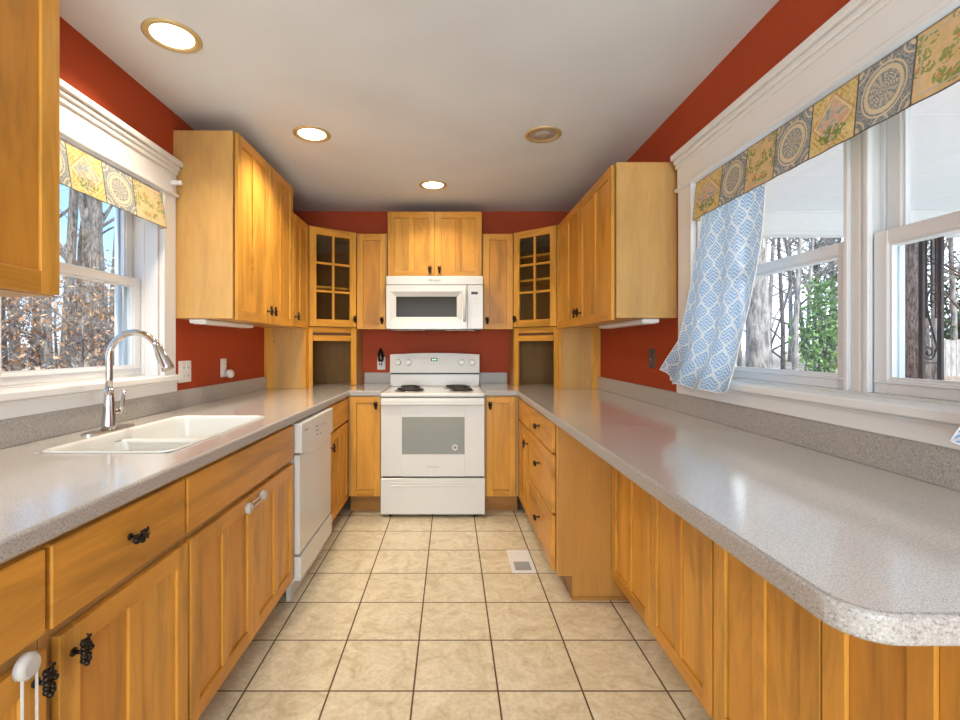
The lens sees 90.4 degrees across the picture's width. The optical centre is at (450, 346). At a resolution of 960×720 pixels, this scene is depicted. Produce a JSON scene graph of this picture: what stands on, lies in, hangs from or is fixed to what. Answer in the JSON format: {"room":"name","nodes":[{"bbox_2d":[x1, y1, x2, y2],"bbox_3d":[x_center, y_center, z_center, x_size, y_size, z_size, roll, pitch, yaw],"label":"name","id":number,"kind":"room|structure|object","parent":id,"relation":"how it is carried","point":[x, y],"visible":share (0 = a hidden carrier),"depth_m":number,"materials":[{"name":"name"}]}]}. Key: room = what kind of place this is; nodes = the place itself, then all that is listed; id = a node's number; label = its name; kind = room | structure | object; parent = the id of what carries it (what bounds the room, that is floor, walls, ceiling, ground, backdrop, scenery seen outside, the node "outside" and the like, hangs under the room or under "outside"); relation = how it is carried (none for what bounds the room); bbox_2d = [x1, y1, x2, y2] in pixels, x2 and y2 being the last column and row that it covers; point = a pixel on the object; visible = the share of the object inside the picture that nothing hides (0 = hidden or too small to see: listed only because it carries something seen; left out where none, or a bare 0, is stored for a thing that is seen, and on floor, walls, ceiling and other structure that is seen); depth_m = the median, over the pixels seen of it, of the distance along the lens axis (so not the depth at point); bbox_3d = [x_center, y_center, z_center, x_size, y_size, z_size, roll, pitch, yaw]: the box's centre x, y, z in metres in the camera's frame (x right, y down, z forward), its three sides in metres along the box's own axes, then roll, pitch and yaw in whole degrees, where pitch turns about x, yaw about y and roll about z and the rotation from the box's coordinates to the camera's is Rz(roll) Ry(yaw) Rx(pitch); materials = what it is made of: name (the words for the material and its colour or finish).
{"room":"kitchen","nodes":[
{"label":"kitchen","id":0,"kind":"room"},
{"bbox_2d":[60,17,263,390],"bbox_3d":[-1.520,0.010,1.775,0.180,2.440,4.950,0,0,0],"label":"wall","id":1,"kind":"structure","parent":0,"point":[83,66],"depth_m":2.34,"materials":[{"name":"red paint"}]},
{"bbox_2d":[0,0,59,296],"bbox_3d":[-1.259,-0.629,0.909,0.377,0.974,0.880,0,0,0],"label":"upper cabinet","id":2,"kind":"object","parent":1,"relation":"attached to","point":[29,29],"visible":1,"depth_m":1.26,"materials":[{"name":"brown wood"}]},
{"bbox_2d":[0,78,183,419],"bbox_3d":[-1.489,-0.360,1.910,0.242,1.174,1.072,0,0,0],"label":"window","id":3,"kind":"structure","parent":1,"relation":"in","point":[143,279],"depth_m":2.19,"materials":[{"name":"white paint"}]},
{"bbox_2d":[60,139,166,228],"bbox_3d":[-1.385,-0.654,1.843,0.045,0.168,0.909,0,0,0],"label":"window valance","id":4,"kind":"object","parent":3,"relation":"attached to","point":[80,171],"visible":0.67,"depth_m":1.91,"materials":[{"name":"fabric"}]},
{"bbox_2d":[178,361,190,382],"bbox_3d":[-1.425,0.132,2.552,0.009,0.116,0.118,0,0,0],"label":"outlet","id":5,"kind":"object","parent":1,"relation":"attached to","point":[184,367],"visible":0.86,"depth_m":2.55,"materials":[{"name":"white plastic"}]},
{"bbox_2d":[0,372,390,448],"bbox_3d":[-1.348,0.274,1.946,0.790,0.093,4.836,0,0,11],"label":"backsplash","id":6,"kind":"structure","parent":1,"relation":"attached to","point":[15,431],"depth_m":2.04,"materials":[{"name":"grey stone"}]},
{"bbox_2d":[220,358,225,376],"bbox_3d":[-1.425,0.130,2.985,0.009,0.116,0.072,0,0,0],"label":"outlet","id":7,"kind":"object","parent":1,"relation":"attached to","point":[222,361],"visible":1,"depth_m":2.97,"materials":[{"name":"white"}]},
{"bbox_2d":[226,369,234,377],"bbox_3d":[-1.401,0.170,3.030,0.037,0.054,0.054,0,0,0],"label":"night light","id":8,"kind":"object","parent":7,"relation":"attached to","point":[230,373],"visible":1,"depth_m":3.01,"materials":[{"name":"white"}]},
{"bbox_2d":[173,130,292,326],"bbox_3d":[-1.257,-0.629,2.890,0.377,0.974,0.877,0,0,0],"label":"upper cabinet","id":9,"kind":"object","parent":1,"relation":"attached to","point":[234,210],"visible":1,"depth_m":2.45,"materials":[{"name":"brown wood"}]},
{"bbox_2d":[189,319,253,327],"bbox_3d":[-1.320,-0.134,2.777,0.090,0.026,0.605,0,0,0],"label":"strip light","id":10,"kind":"object","parent":9,"relation":"attached to","point":[211,322],"visible":1,"depth_m":2.66,"materials":[{"name":"white plastic"}]},
{"bbox_2d":[254,213,308,327],"bbox_3d":[-1.257,-0.547,3.514,0.377,0.806,0.362,0,0,0],"label":"upper cabinet","id":11,"kind":"object","parent":1,"relation":"attached to","point":[300,228],"visible":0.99,"depth_m":3.49,"materials":[{"name":"brown wood"}]},
{"bbox_2d":[60,0,778,210],"bbox_3d":[-0.142,-1.285,0.725,2.935,0.150,7.350,0,0,0],"label":"ceiling","id":12,"kind":"structure","parent":0,"point":[407,93],"depth_m":2.15,"materials":[{"name":"paint"}]},
{"bbox_2d":[141,18,202,53],"bbox_3d":[-1.084,-1.206,1.852,0.208,0.007,0.208,0,0,0],"label":"recessed light","id":13,"kind":"object","parent":12,"relation":"in","point":[168,34],"visible":1,"depth_m":1.85,"materials":[{"name":"gold metal"}]},
{"bbox_2d":[293,125,330,142],"bbox_3d":[-0.790,-1.206,2.704,0.208,0.007,0.208,0,0,0],"label":"recessed light","id":14,"kind":"object","parent":12,"relation":"in","point":[314,134],"visible":1,"depth_m":2.69,"materials":[{"name":"gold metal"}]},
{"bbox_2d":[419,180,446,189],"bbox_3d":[-0.134,-1.206,3.555,0.208,0.007,0.208,0,0,0],"label":"recessed light","id":15,"kind":"object","parent":12,"relation":"in","point":[429,184],"visible":1,"depth_m":3.55,"materials":[{"name":"white glass"}]},
{"bbox_2d":[525,126,561,142],"bbox_3d":[0.524,-1.204,2.710,0.208,0.011,0.208,0,0,0],"label":"recessed light","id":16,"kind":"object","parent":12,"relation":"in","point":[542,134],"visible":1,"depth_m":2.70,"materials":[{"name":"gold metal"}]},
{"bbox_2d":[293,211,569,484],"bbox_3d":[-0.142,0.010,4.325,2.935,2.440,0.150,0,0,0],"label":"wall","id":17,"kind":"structure","parent":0,"point":[492,346],"depth_m":4.25,"materials":[{"name":"red paint"}]},
{"bbox_2d":[309,226,356,327],"bbox_3d":[-1.100,-0.555,3.973,0.656,0.786,0.550,0,0,0],"label":"upper cabinet","id":18,"kind":"object","parent":17,"relation":"attached to","point":[332,253],"visible":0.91,"depth_m":3.93,"materials":[{"name":"brown wood"}]},
{"bbox_2d":[316,285,348,293],"bbox_3d":[-1.108,-0.479,3.975,0.600,0.018,0.505,0,0,0],"label":"shelf","id":19,"kind":"object","parent":18,"relation":"attached to","point":[329,288],"depth_m":3.89,"materials":[{"name":"brown wood"}]},
{"bbox_2d":[357,234,388,329],"bbox_3d":[-0.657,-0.545,4.084,0.250,0.794,0.357,0,0,0],"label":"upper cabinet","id":20,"kind":"object","parent":17,"relation":"attached to","point":[372,249],"visible":0.99,"depth_m":3.95,"materials":[{"name":"brown wood"}]},
{"bbox_2d":[377,348,383,364],"bbox_3d":[-0.621,0.086,4.205,0.063,0.152,0.063,0,0,0],"label":"plug","id":21,"kind":"object","parent":17,"relation":"attached to","point":[380,357],"visible":1,"depth_m":4.19,"materials":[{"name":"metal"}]},
{"bbox_2d":[377,357,384,369],"bbox_3d":[-0.622,0.145,4.245,0.072,0.116,0.009,0,0,0],"label":"outlet","id":22,"kind":"object","parent":17,"relation":"attached to","point":[379,367],"visible":0.62,"depth_m":4.24,"materials":[{"name":"white"}]},
{"bbox_2d":[388,212,481,275],"bbox_3d":[-0.135,-0.850,4.084,0.782,0.544,0.357,0,0,0],"label":"upper cabinet","id":23,"kind":"object","parent":17,"relation":"attached to","point":[419,243],"visible":0.94,"depth_m":3.95,"materials":[{"name":"brown wood"}]},
{"bbox_2d":[386,276,482,330],"bbox_3d":[-0.131,-0.350,3.992,0.774,0.433,0.496,0,0,0],"label":"microwave","id":24,"kind":"object","parent":23,"relation":"attached to","point":[413,303],"visible":1,"depth_m":3.80,"materials":[{"name":"white plastic"}]},
{"bbox_2d":[480,234,512,329],"bbox_3d":[0.389,-0.545,4.084,0.254,0.794,0.357,0,0,0],"label":"upper cabinet","id":25,"kind":"object","parent":17,"relation":"attached to","point":[497,249],"visible":1,"depth_m":3.95,"materials":[{"name":"brown wood"}]},
{"bbox_2d":[512,225,557,327],"bbox_3d":[0.823,-0.555,3.965,0.640,0.786,0.566,0,0,0],"label":"upper cabinet","id":26,"kind":"object","parent":17,"relation":"attached to","point":[535,250],"visible":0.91,"depth_m":3.93,"materials":[{"name":"brown wood"}]},
{"bbox_2d":[520,252,549,264],"bbox_3d":[0.833,-0.739,3.966,0.581,0.018,0.523,0,0,0],"label":"shelf","id":27,"kind":"object","parent":26,"relation":"attached to","point":[543,257],"depth_m":3.93,"materials":[{"name":"brown wood"}]},
{"bbox_2d":[520,277,549,286],"bbox_3d":[0.833,-0.544,3.966,0.581,0.018,0.523,0,0,0],"label":"shelf","id":28,"kind":"object","parent":26,"relation":"attached to","point":[540,282],"depth_m":3.95,"materials":[{"name":"brown wood"}]},
{"bbox_2d":[198,485,713,719],"bbox_3d":[-0.142,1.290,0.725,2.935,0.120,7.350,0,0,0],"label":"floor","id":29,"kind":"structure","parent":0,"point":[397,616],"depth_m":2.00,"materials":[{"name":"tile"}]},
{"bbox_2d":[0,546,59,719],"bbox_3d":[-1.062,0.796,0.596,0.687,0.868,0.592,0,0,0],"label":"base cabinet","id":30,"kind":"object","parent":29,"relation":"on","point":[22,576],"depth_m":0.84,"materials":[{"name":"brown wood"}]},
{"bbox_2d":[37,479,187,719],"bbox_3d":[-1.062,0.796,1.129,0.687,0.868,0.470,0,0,0],"label":"base cabinet","id":31,"kind":"object","parent":29,"relation":"on","point":[116,634],"visible":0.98,"depth_m":1.10,"materials":[{"name":"brown wood"}]},
{"bbox_2d":[178,425,293,719],"bbox_3d":[-1.071,0.796,1.822,0.668,0.868,0.932,0,0,0],"label":"base cabinet","id":32,"kind":"object","parent":29,"relation":"on","point":[241,564],"depth_m":1.66,"materials":[{"name":"brown wood"}]},
{"bbox_2d":[0,372,391,563],"bbox_3d":[-0.969,0.293,1.875,0.921,0.133,4.749,0,0,0],"label":"countertop","id":33,"kind":"structure","parent":32,"relation":"on","point":[44,497],"depth_m":1.43,"materials":[{"name":"grey stone"}]},
{"bbox_2d":[80,329,174,435],"bbox_3d":[-1.208,0.126,1.835,0.277,0.388,0.250,0,0,0],"label":"kitchen faucet","id":34,"kind":"object","parent":33,"relation":"on","point":[109,419],"visible":1,"depth_m":1.82,"materials":[{"name":"silver metal"}]},
{"bbox_2d":[41,415,263,452],"bbox_3d":[-1.052,0.404,1.815,0.413,0.177,0.768,0,0,0],"label":"sink","id":35,"kind":"object","parent":33,"relation":"in","point":[168,435],"visible":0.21,"depth_m":1.86,"materials":[{"name":"white ceramic"}]},
{"bbox_2d":[264,327,362,388],"bbox_3d":[-1.108,0.081,3.942,0.641,0.477,0.611,0,0,0],"label":"appliance garage","id":36,"kind":"object","parent":33,"relation":"on","point":[294,358],"visible":0.92,"depth_m":3.73,"materials":[{"name":"brown wood"}]},
{"bbox_2d":[286,407,332,600],"bbox_3d":[-1.024,0.799,2.607,0.607,0.862,0.605,0,0,0],"label":"dishwasher","id":37,"kind":"object","parent":29,"relation":"on","point":[311,460],"visible":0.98,"depth_m":2.49,"materials":[{"name":"white metal"}]},
{"bbox_2d":[326,398,347,520],"bbox_3d":[-1.062,0.796,3.217,0.687,0.868,0.585,0,0,0],"label":"base cabinet","id":38,"kind":"object","parent":29,"relation":"on","point":[339,435],"visible":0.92,"depth_m":3.22,"materials":[{"name":"brown wood"}]},
{"bbox_2d":[349,396,381,510],"bbox_3d":[-0.633,0.796,3.832,0.245,0.868,0.757,0,0,0],"label":"base cabinet","id":39,"kind":"object","parent":29,"relation":"on","point":[365,476],"visible":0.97,"depth_m":3.50,"materials":[{"name":"brown wood"}]},
{"bbox_2d":[380,353,484,515],"bbox_3d":[-0.138,0.640,3.763,0.763,1.180,0.754,0,0,0],"label":"electric range","id":40,"kind":"object","parent":29,"relation":"on","point":[433,410],"visible":1,"depth_m":3.42,"materials":[{"name":"white metal"}]},
{"bbox_2d":[381,386,484,396],"bbox_3d":[-0.131,0.345,3.760,0.750,0.025,0.680,0,0,0],"label":"cooktop","id":41,"kind":"object","parent":40,"relation":"in","point":[394,391],"depth_m":3.52,"materials":[{"name":"white metal"}]},
{"bbox_2d":[484,396,518,510],"bbox_3d":[0.374,0.796,3.832,0.248,0.868,0.757,0,0,0],"label":"base cabinet","id":42,"kind":"object","parent":29,"relation":"on","point":[501,476],"visible":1,"depth_m":3.50,"materials":[{"name":"brown wood"}]},
{"bbox_2d":[506,550,536,572],"bbox_3d":[0.400,1.227,2.730,0.132,0.006,0.284,0,0,0],"label":"floor vent","id":43,"kind":"object","parent":29,"relation":"in","point":[520,561],"visible":1,"depth_m":2.72,"materials":[{"name":"white metal"}]},
{"bbox_2d":[513,562,531,569],"bbox_3d":[0.400,1.228,2.666,0.090,0.004,0.108,0,0,0],"label":"grille","id":44,"kind":"object","parent":43,"relation":"attached to","point":[516,565],"depth_m":2.66,"materials":[{"name":"grey"}]},
{"bbox_2d":[519,398,530,518],"bbox_3d":[0.802,0.796,3.279,0.677,0.868,0.452,0,0,0],"label":"base cabinet","id":45,"kind":"object","parent":29,"relation":"on","point":[524,429],"visible":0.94,"depth_m":3.25,"materials":[{"name":"brown wood"}]},
{"bbox_2d":[529,405,628,600],"bbox_3d":[0.802,0.796,2.679,0.677,0.868,0.741,0,0,0],"label":"base cabinet","id":46,"kind":"object","parent":29,"relation":"on","point":[570,485],"visible":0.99,"depth_m":2.31,"materials":[{"name":"brown wood"}]},
{"bbox_2d":[612,467,713,718],"bbox_3d":[0.957,0.796,1.860,0.362,0.868,0.892,0,0,0],"label":"base cabinet","id":47,"kind":"object","parent":29,"relation":"on","point":[663,565],"visible":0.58,"depth_m":1.72,"materials":[{"name":"brown wood"}]},
{"bbox_2d":[714,542,959,719],"bbox_3d":[0.957,0.796,0.994,0.362,0.868,0.836,0,0,0],"label":"base cabinet","id":48,"kind":"object","parent":29,"relation":"on","point":[774,659],"visible":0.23,"depth_m":1.05,"materials":[{"name":"brown wood"}]},
{"bbox_2d":[479,372,959,645],"bbox_3d":[0.695,0.293,2.408,0.898,0.133,3.682,0,0,0],"label":"countertop","id":49,"kind":"structure","parent":48,"relation":"on","point":[860,529],"depth_m":1.05,"materials":[{"name":"grey stone"}]},
{"bbox_2d":[509,327,600,388],"bbox_3d":[0.832,0.081,3.942,0.622,0.477,0.611,0,0,0],"label":"appliance garage","id":50,"kind":"object","parent":49,"relation":"on","point":[567,358],"visible":0.89,"depth_m":3.71,"materials":[{"name":"brown wood"}]},
{"bbox_2d":[601,0,850,391],"bbox_3d":[1.235,0.010,1.775,0.180,2.440,4.950,0,0,0],"label":"wall","id":51,"kind":"structure","parent":0,"point":[624,350],"depth_m":2.19,"materials":[{"name":"red paint"}]},
{"bbox_2d":[557,162,676,328],"bbox_3d":[0.972,-0.538,3.047,0.377,0.800,1.265,0,0,0],"label":"upper cabinet","id":52,"kind":"object","parent":51,"relation":"attached to","point":[617,247],"visible":1,"depth_m":2.42,"materials":[{"name":"brown wood"}]},
{"bbox_2d":[599,318,658,328],"bbox_3d":[1.030,-0.134,2.815,0.090,0.026,0.730,0,0,0],"label":"strip light","id":53,"kind":"object","parent":52,"relation":"attached to","point":[644,321],"visible":0.99,"depth_m":2.64,"materials":[{"name":"white plastic"}]},
{"bbox_2d":[649,349,654,368],"bbox_3d":[1.137,0.065,2.705,0.016,0.112,0.072,0,0,0],"label":"light switch","id":54,"kind":"object","parent":51,"relation":"attached to","point":[651,351],"visible":1,"depth_m":2.69,"materials":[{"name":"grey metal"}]},
{"bbox_2d":[479,372,959,490],"bbox_3d":[1.042,0.274,2.490,0.732,0.093,3.788,0,0,-13],"label":"backsplash","id":55,"kind":"structure","parent":51,"relation":"attached to","point":[937,465],"depth_m":1.45,"materials":[{"name":"grey stone"}]},
{"bbox_2d":[670,0,959,449],"bbox_3d":[1.204,-0.360,1.420,0.242,1.174,1.892,0,0,0],"label":"window","id":56,"kind":"structure","parent":51,"relation":"in","point":[870,391],"depth_m":1.40,"materials":[{"name":"white paint"}]},
{"bbox_2d":[693,7,959,220],"bbox_3d":[1.098,-0.648,1.381,0.042,0.167,1.512,0,0,0],"label":"window valance","id":57,"kind":"object","parent":56,"relation":"attached to","point":[928,64],"visible":1,"depth_m":1.30,"materials":[{"name":"multicoloured fabric"}]},
{"bbox_2d":[659,183,765,392],"bbox_3d":[1.077,-0.258,2.032,0.092,0.896,0.737,0,0,1],"label":"curtain","id":58,"kind":"object","parent":57,"relation":"hanging from","point":[704,356],"visible":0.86,"depth_m":1.93,"materials":[{"name":"blue fabric"}]},
{"bbox_2d":[949,426,959,445],"bbox_3d":[1.065,-0.246,0.792,0.096,0.919,0.389,0,0,0],"label":"curtain","id":59,"kind":"object","parent":57,"relation":"hanging from","point":[955,438],"visible":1,"depth_m":0.98,"materials":[{"name":"fabric"}]},
{"bbox_3d":[3.973,1.580,1.300,5.255,0.200,6.600,0,0,0],"label":"floor","id":60,"kind":"structure","parent":0,"visible":0},
{"bbox_2d":[918,236,943,379],"bbox_3d":[4.520,0.217,4.480,0.264,2.525,0.034,0,0,-12],"label":"porch post","id":61,"kind":"object","parent":60,"relation":"on","point":[923,296],"visible":0.48,"depth_m":4.48,"materials":[{"name":"grey"}]},
{"label":"outside","id":62,"kind":"structure","parent":0,"visible":0},
{"bbox_2d":[7,347,959,380],"bbox_3d":[0.000,0.830,20.000,120.000,1.559,120.000,0,0,0],"label":"ground","id":63,"kind":"structure","parent":62,"point":[776,360],"depth_m":16.18,"materials":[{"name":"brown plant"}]},
{"bbox_2d":[1,297,8,371],"bbox_3d":[-5.174,-6.032,3.945,7.663,14.744,12.760,0,0,9],"label":"bare tree","id":64,"kind":"object","parent":63,"relation":"on","point":[2,305],"visible":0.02,"depth_m":5.19,"materials":[{"name":"grey plant"}]},
{"bbox_2d":[9,297,20,367],"bbox_3d":[-8.749,-7.633,10.047,9.507,16.575,7.781,0,0,-25],"label":"bare tree","id":65,"kind":"object","parent":63,"relation":"on","point":[17,301],"visible":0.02,"depth_m":9.99,"materials":[{"name":"grey plant"}]},
{"bbox_2d":[28,297,47,369],"bbox_3d":[-6.227,-7.292,6.349,9.524,16.796,9.500,0,0,-19],"label":"bare tree","id":66,"kind":"object","parent":63,"relation":"on","point":[46,303],"visible":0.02,"depth_m":7.00,"materials":[{"name":"grey plant"}]},
{"bbox_2d":[1,297,102,370],"bbox_3d":[-4.633,0.070,5.314,1.742,2.535,1.796,0,0,-20],"label":"sapling","id":67,"kind":"object","parent":63,"relation":"on","point":[42,330],"visible":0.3,"depth_m":5.18,"materials":[{"name":"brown plant"}]},
{"bbox_2d":[43,208,67,361],"bbox_3d":[-10.562,-7.388,11.073,10.066,15.897,11.749,0,0,5],"label":"bare tree","id":68,"kind":"object","parent":63,"relation":"on","point":[46,344],"visible":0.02,"depth_m":10.96,"materials":[{"name":"grey plant"}]},
{"bbox_2d":[1,250,113,371],"bbox_3d":[-3.710,0.191,4.649,2.421,2.491,1.734,0,0,-41],"label":"sapling","id":69,"kind":"object","parent":63,"relation":"on","point":[83,333],"visible":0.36,"depth_m":4.65,"materials":[{"name":"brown plant"}]},
{"bbox_2d":[1,262,113,371],"bbox_3d":[-4.148,0.166,4.846,2.097,2.506,1.893,0,0,24],"label":"sapling","id":70,"kind":"object","parent":63,"relation":"on","point":[15,360],"visible":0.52,"depth_m":5.03,"materials":[{"name":"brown plant"}]},
{"bbox_2d":[5,283,112,370],"bbox_3d":[-5.942,0.059,6.322,2.413,2.238,2.083,0,0,0],"label":"sapling","id":71,"kind":"object","parent":63,"relation":"on","point":[7,309],"visible":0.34,"depth_m":6.50,"materials":[{"name":"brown plant"}]},
{"bbox_2d":[5,268,113,369],"bbox_3d":[-5.611,-0.061,6.987,1.958,2.445,2.042,0,0,21],"label":"sapling","id":72,"kind":"object","parent":63,"relation":"on","point":[57,366],"visible":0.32,"depth_m":6.76,"materials":[{"name":"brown plant"}]},
{"bbox_2d":[5,285,113,367],"bbox_3d":[-5.463,0.013,7.475,1.652,2.183,2.300,0,0,31],"label":"sapling","id":73,"kind":"object","parent":63,"relation":"on","point":[78,296],"visible":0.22,"depth_m":7.11,"materials":[{"name":"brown plant"}]},
{"bbox_2d":[28,269,113,368],"bbox_3d":[-4.154,0.067,5.990,1.314,2.536,2.267,0,0,-26],"label":"sapling","id":74,"kind":"object","parent":63,"relation":"on","point":[110,294],"visible":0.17,"depth_m":5.43,"materials":[{"name":"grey plant"}]},
{"bbox_2d":[60,192,92,361],"bbox_3d":[-8.267,-6.715,11.031,9.926,14.543,13.109,0,0,-25],"label":"bare tree","id":75,"kind":"object","parent":63,"relation":"on","point":[85,215],"visible":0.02,"depth_m":11.30,"materials":[{"name":"grey plant"}]},
{"bbox_2d":[72,193,86,357],"bbox_3d":[-9.465,-7.914,12.999,10.937,16.766,7.492,0,0,33],"label":"bare tree","id":76,"kind":"object","parent":63,"relation":"on","point":[79,247],"visible":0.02,"depth_m":11.93,"materials":[{"name":"grey plant"}]},
{"bbox_2d":[59,188,113,367],"bbox_3d":[-7.207,-7.664,9.636,6.893,16.918,11.785,0,0,20],"label":"bare tree","id":77,"kind":"object","parent":63,"relation":"on","point":[72,224],"visible":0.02,"depth_m":9.42,"materials":[{"name":"grey plant"}]},
{"bbox_2d":[60,217,113,262],"bbox_3d":[-9.327,-7.949,14.640,10.264,16.464,10.773,0,0,4],"label":"bare tree","id":78,"kind":"object","parent":63,"relation":"on","point":[63,248],"visible":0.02,"depth_m":14.06,"materials":[{"name":"grey plant"}]},
{"bbox_2d":[72,255,113,317],"bbox_3d":[-4.575,-0.178,7.284,2.010,2.661,1.732,0,0,0],"label":"sapling","id":79,"kind":"object","parent":63,"relation":"on","point":[110,268],"visible":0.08,"depth_m":7.03,"materials":[{"name":"grey plant"}]},
{"bbox_2d":[91,197,104,364],"bbox_3d":[-7.228,-6.968,9.013,8.234,15.751,10.376,0,0,4],"label":"bare tree","id":80,"kind":"object","parent":63,"relation":"on","point":[96,217],"visible":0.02,"depth_m":8.99,"materials":[{"name":"grey plant"}]},
{"bbox_2d":[102,202,107,347],"bbox_3d":[-16.177,-9.486,19.559,10.447,19.550,8.953,0,0,-17],"label":"bare tree","id":81,"kind":"object","parent":63,"relation":"on","point":[103,260],"visible":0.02,"depth_m":20.08,"materials":[{"name":"grey plant"}]},
{"bbox_2d":[108,240,113,339],"bbox_3d":[-6.517,-7.908,10.369,9.787,17.135,12.156,0,0,29],"label":"bare tree","id":82,"kind":"object","parent":63,"relation":"on","point":[112,271],"visible":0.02,"depth_m":10.88,"materials":[{"name":"grey plant"}]},
{"bbox_2d":[737,240,776,366],"bbox_3d":[11.202,-4.967,15.884,5.863,11.908,11.773,0,0,10],"label":"bare tree","id":83,"kind":"object","parent":63,"relation":"on","point":[739,358],"visible":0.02,"depth_m":15.95,"materials":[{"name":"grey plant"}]},
{"bbox_2d":[745,238,771,368],"bbox_3d":[5.482,-5.037,7.519,7.165,13.126,8.210,0,0,20],"label":"oak tree","id":84,"kind":"object","parent":63,"relation":"on","point":[757,325],"visible":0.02,"depth_m":8.36,"materials":[{"name":"grey plant"}]},
{"bbox_2d":[744,238,784,369],"bbox_3d":[8.531,-5.556,12.719,9.417,13.752,8.889,0,0,16],"label":"bare tree","id":85,"kind":"object","parent":63,"relation":"on","point":[781,299],"visible":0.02,"depth_m":11.10,"materials":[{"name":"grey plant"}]},
{"bbox_2d":[791,238,802,369],"bbox_3d":[9.134,-5.590,8.876,11.477,13.950,9.205,0,0,-20],"label":"bare tree","id":86,"kind":"object","parent":63,"relation":"on","point":[795,330],"visible":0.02,"depth_m":9.99,"materials":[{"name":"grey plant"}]},
{"bbox_2d":[767,238,837,301],"bbox_3d":[11.444,-5.384,15.331,9.148,12.780,10.043,0,0,38],"label":"bare tree","id":87,"kind":"object","parent":63,"relation":"on","point":[827,242],"visible":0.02,"depth_m":16.56,"materials":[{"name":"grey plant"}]},
{"bbox_2d":[772,238,837,355],"bbox_3d":[17.101,-5.261,26.158,10.889,12.098,6.010,0,0,15],"label":"bare tree","id":88,"kind":"object","parent":63,"relation":"on","point":[802,302],"visible":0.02,"depth_m":24.20,"materials":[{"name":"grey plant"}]},
{"bbox_2d":[768,238,841,318],"bbox_3d":[18.003,-5.638,20.139,9.890,12.847,7.686,0,0,-27],"label":"bare tree","id":89,"kind":"object","parent":63,"relation":"on","point":[841,238],"visible":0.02,"depth_m":21.24,"materials":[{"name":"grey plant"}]},
{"bbox_2d":[768,238,842,359],"bbox_3d":[12.514,-5.823,14.839,7.089,13.585,9.202,0,0,42],"label":"bare tree","id":90,"kind":"object","parent":63,"relation":"on","point":[815,266],"visible":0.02,"depth_m":15.14,"materials":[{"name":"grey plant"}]},
{"bbox_2d":[773,238,838,361],"bbox_3d":[13.081,-5.760,19.387,9.117,13.085,8.969,0,0,0],"label":"bare tree","id":91,"kind":"object","parent":63,"relation":"on","point":[790,298],"visible":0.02,"depth_m":18.99,"materials":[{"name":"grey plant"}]},
{"bbox_2d":[777,268,837,372],"bbox_3d":[8.581,-0.332,11.006,1.750,3.048,1.390,0,0,0],"label":"bush","id":92,"kind":"object","parent":63,"relation":"on","point":[823,332],"visible":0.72,"depth_m":10.94,"materials":[{"name":"green plant"}]},
{"bbox_2d":[801,238,830,370],"bbox_3d":[8.541,-4.017,10.730,6.157,10.477,11.347,0,0,-24],"label":"bare tree","id":93,"kind":"object","parent":63,"relation":"on","point":[810,275],"visible":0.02,"depth_m":11.87,"materials":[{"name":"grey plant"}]},
{"bbox_2d":[776,238,946,359],"bbox_3d":[16.661,-5.177,20.941,11.026,11.926,10.746,0,0,0],"label":"bare tree","id":94,"kind":"object","parent":63,"relation":"on","point":[776,238],"visible":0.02,"depth_m":20.91,"materials":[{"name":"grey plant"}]},
{"bbox_2d":[767,238,959,368],"bbox_3d":[9.037,-4.737,12.765,10.017,11.679,8.396,0,0,0],"label":"bare tree","id":95,"kind":"object","parent":63,"relation":"on","point":[772,243],"visible":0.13,"depth_m":13.89,"materials":[{"name":"grey plant"}]},
{"bbox_2d":[781,238,959,332],"bbox_3d":[12.985,-5.449,17.283,10.558,12.480,7.700,0,0,-3],"label":"bare tree","id":96,"kind":"object","parent":63,"relation":"on","point":[946,256],"visible":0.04,"depth_m":17.04,"materials":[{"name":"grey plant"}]},
{"bbox_2d":[835,339,959,376],"bbox_3d":[13.500,0.486,13.019,6.000,1.395,0.062,0,0,0],"label":"wooden fence","id":97,"kind":"object","parent":63,"relation":"on","point":[951,347],"visible":0.08,"depth_m":12.99,"materials":[{"name":"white wood"}]},
{"bbox_2d":[842,239,959,310],"bbox_3d":[12.399,-5.330,11.981,12.092,12.931,8.994,0,0,27],"label":"bare tree","id":98,"kind":"object","parent":63,"relation":"on","point":[928,241],"visible":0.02,"depth_m":11.81,"materials":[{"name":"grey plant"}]},
{"bbox_2d":[905,242,930,378],"bbox_3d":[5.499,-5.483,6.936,11.094,14.058,6.947,0,0,24],"label":"oak tree","id":99,"kind":"object","parent":63,"relation":"on","point":[911,250],"visible":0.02,"depth_m":6.89,"materials":[{"name":"grey plant"}]},
{"bbox_2d":[931,238,948,379],"bbox_3d":[12.907,-6.205,12.328,9.719,14.582,9.964,0,0,25],"label":"bare tree","id":100,"kind":"object","parent":63,"relation":"on","point":[933,319],"visible":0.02,"depth_m":11.98,"materials":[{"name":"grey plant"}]},
{"bbox_2d":[927,250,959,339],"bbox_3d":[16.054,-1.241,14.959,3.402,3.860,3.266,0,0,0],"label":"tree","id":101,"kind":"object","parent":63,"relation":"on","point":[947,331],"visible":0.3,"depth_m":14.96,"materials":[{"name":"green plant"}]},
{"bbox_2d":[948,238,957,339],"bbox_3d":[14.477,-5.356,13.371,9.449,12.476,12.637,0,0,-8],"label":"bare tree","id":102,"kind":"object","parent":63,"relation":"on","point":[952,284],"visible":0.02,"depth_m":13.99,"materials":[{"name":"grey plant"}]},
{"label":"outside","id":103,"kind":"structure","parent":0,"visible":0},
{"bbox_2d":[765,81,959,209],"bbox_3d":[3.967,-1.330,1.210,5.265,0.120,6.420,0,0,0],"label":"ceiling","id":104,"kind":"structure","parent":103,"point":[816,183],"depth_m":3.44,"materials":[{"name":"white paint"}]},
{"bbox_2d":[762,210,959,237],"bbox_3d":[3.973,-1.188,4.482,5.255,0.285,0.155,0,0,0],"label":"beam","id":105,"kind":"structure","parent":104,"relation":"attached to","point":[777,223],"depth_m":4.42,"materials":[{"name":"white paint"}]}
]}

